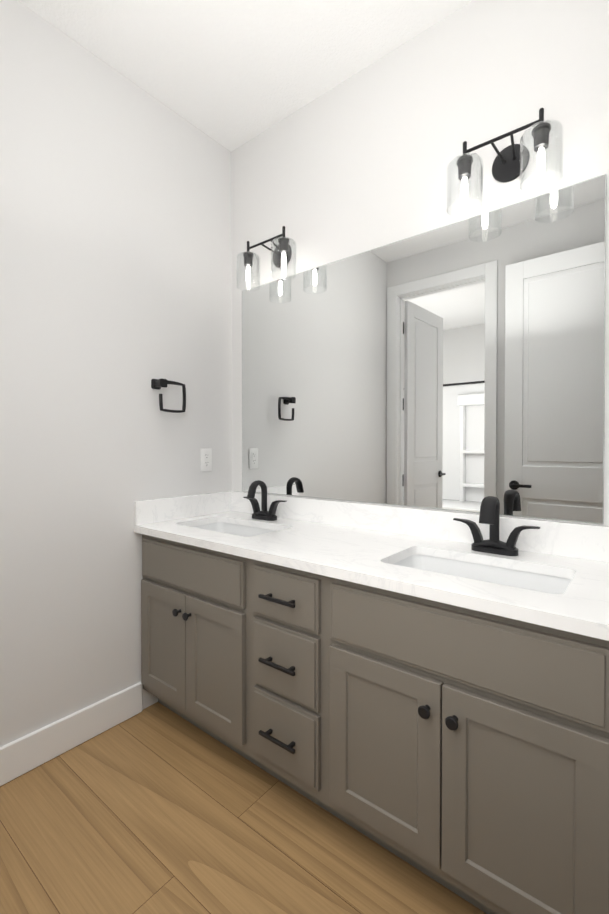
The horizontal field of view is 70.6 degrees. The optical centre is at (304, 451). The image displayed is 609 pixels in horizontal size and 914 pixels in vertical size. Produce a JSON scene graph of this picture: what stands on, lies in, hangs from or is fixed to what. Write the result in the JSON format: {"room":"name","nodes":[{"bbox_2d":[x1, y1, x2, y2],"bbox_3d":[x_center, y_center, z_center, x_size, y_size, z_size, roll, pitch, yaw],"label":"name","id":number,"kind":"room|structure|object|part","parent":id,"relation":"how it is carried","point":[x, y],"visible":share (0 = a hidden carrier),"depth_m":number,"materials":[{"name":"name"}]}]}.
{"room":"bathroom","nodes":[
{"label":"bathroom","id":0,"kind":"room"},
{"bbox_2d":[0,0,231,746],"bbox_3d":[-0.955,-0.222,1.704,0.120,2.750,1.900,1,1,38],"label":"wall","id":1,"kind":"structure","parent":0,"point":[115,242],"depth_m":1.73,"materials":[{"name":"white paint"}]},
{"bbox_2d":[0,682,141,785],"bbox_3d":[-1.101,1.090,1.427,0.015,0.132,1.226,1,1,38],"label":"baseboard","id":2,"kind":"structure","parent":1,"relation":"attached to","point":[29,752],"depth_m":1.65,"materials":[{"name":"white wood"}]},
{"bbox_2d":[151,378,185,412],"bbox_3d":[-0.621,-0.255,1.977,0.063,0.151,0.147,1,1,38],"label":"towel ring","id":3,"kind":"object","parent":1,"relation":"attached to","point":[157,384],"visible":1,"depth_m":1.94,"materials":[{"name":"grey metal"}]},
{"bbox_2d":[134,492,229,523],"bbox_3d":[-0.566,0.266,2.086,0.019,0.105,0.547,1,1,38],"label":"backsplash","id":4,"kind":"structure","parent":1,"relation":"attached to","point":[172,508],"depth_m":2.04,"materials":[{"name":"white stone"}]},
{"bbox_2d":[201,448,211,470],"bbox_3d":[-0.497,0.040,2.181,0.007,0.115,0.070,1,1,38],"label":"electrical outlet","id":5,"kind":"object","parent":1,"relation":"attached to","point":[206,459],"visible":1,"depth_m":2.18,"materials":[{"name":"white plastic"}]},
{"bbox_2d":[0,702,485,913],"bbox_3d":[-0.912,1.203,0.068,4.400,0.060,4.600,1,1,38],"label":"floor","id":6,"kind":"structure","parent":0,"point":[157,808],"depth_m":1.27,"materials":[{"name":"brown wood"}]},
{"bbox_2d":[134,528,608,913],"bbox_3d":[0.112,0.755,1.556,1.746,0.800,0.582,1,1,38],"label":"bathroom vanity","id":7,"kind":"object","parent":6,"relation":"on","point":[425,691],"depth_m":1.11,"materials":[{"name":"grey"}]},
{"bbox_2d":[134,512,608,631],"bbox_3d":[0.116,0.340,1.558,1.746,0.030,0.566,1,1,38],"label":"countertop","id":8,"kind":"structure","parent":7,"relation":"on","point":[363,553],"depth_m":1.30,"materials":[{"name":"white stone"}]},
{"bbox_2d":[190,520,277,535],"bbox_3d":[-0.315,0.412,1.884,0.530,0.146,0.325,1,1,38],"label":"sink","id":9,"kind":"object","parent":8,"relation":"in","point":[239,527],"depth_m":2.05,"materials":[{"name":"white ceramic"}]},
{"bbox_2d":[242,480,289,519],"bbox_3d":[-0.213,0.226,2.010,0.262,0.185,0.127,1,1,38],"label":"faucet","id":10,"kind":"object","parent":8,"relation":"on","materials":[{"name":"grey metal"}]},
{"bbox_2d":[386,548,573,591],"bbox_3d":[0.490,0.419,1.247,0.530,0.146,0.325,1,1,38],"label":"sink","id":11,"kind":"object","parent":8,"relation":"in","point":[544,579],"depth_m":1.35,"materials":[{"name":"white ceramic"}]},
{"bbox_2d":[450,496,541,555],"bbox_3d":[0.595,0.233,1.370,0.262,0.185,0.127,1,1,38],"label":"faucet","id":12,"kind":"object","parent":8,"relation":"on","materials":[{"name":"grey metal"}]},
{"bbox_2d":[18,0,472,151],"bbox_3d":[-0.259,-1.639,1.060,1.990,0.100,2.020,1,1,38],"label":"ceiling","id":13,"kind":"structure","parent":0,"point":[231,75],"depth_m":1.69,"materials":[{"name":"white paint"}]},
{"bbox_2d":[230,492,608,559],"bbox_3d":[0.286,0.270,1.771,1.746,0.105,0.019,1,1,38],"label":"backsplash","id":14,"kind":"structure","parent":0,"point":[591,542],"depth_m":1.64,"materials":[{"name":"white stone"}]},
{"bbox_2d":[231,0,608,525],"bbox_3d":[0.378,-0.223,1.784,1.870,2.750,0.120,1,1,38],"label":"wall","id":15,"kind":"structure","parent":0,"point":[357,163],"depth_m":1.63,"materials":[{"name":"white paint"}]},
{"bbox_2d":[236,226,296,289],"bbox_3d":[-0.161,-0.897,2.011,0.340,0.219,0.178,1,1,38],"label":"sconce","id":16,"kind":"object","parent":15,"relation":"attached to","point":[281,253],"visible":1,"depth_m":2.00,"materials":[{"name":"grey"}]},
{"bbox_3d":[-0.151,-0.948,2.023,0.277,0.118,0.146,1,1,38],"label":"frame","id":17,"kind":"part","parent":16,"relation":"part of","materials":[{"name":"grey metal"}]},
{"bbox_2d":[242,174,606,523],"bbox_3d":[0.286,-0.310,1.774,1.565,1.045,0.005,1,1,38],"label":"mirror","id":18,"kind":"object","parent":15,"relation":"attached to","point":[458,366],"visible":1,"depth_m":1.58,"materials":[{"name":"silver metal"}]},
{"bbox_2d":[446,108,563,216],"bbox_3d":[0.638,-0.917,1.378,0.340,0.219,0.178,1,1,38],"label":"sconce","id":19,"kind":"object","parent":15,"relation":"attached to","point":[510,162],"visible":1,"depth_m":1.39,"materials":[{"name":"grey"}]},
{"bbox_3d":[0.648,-0.967,1.390,0.277,0.118,0.146,1,1,38],"label":"frame","id":20,"kind":"part","parent":19,"relation":"part of","materials":[{"name":"grey metal"}]}
]}

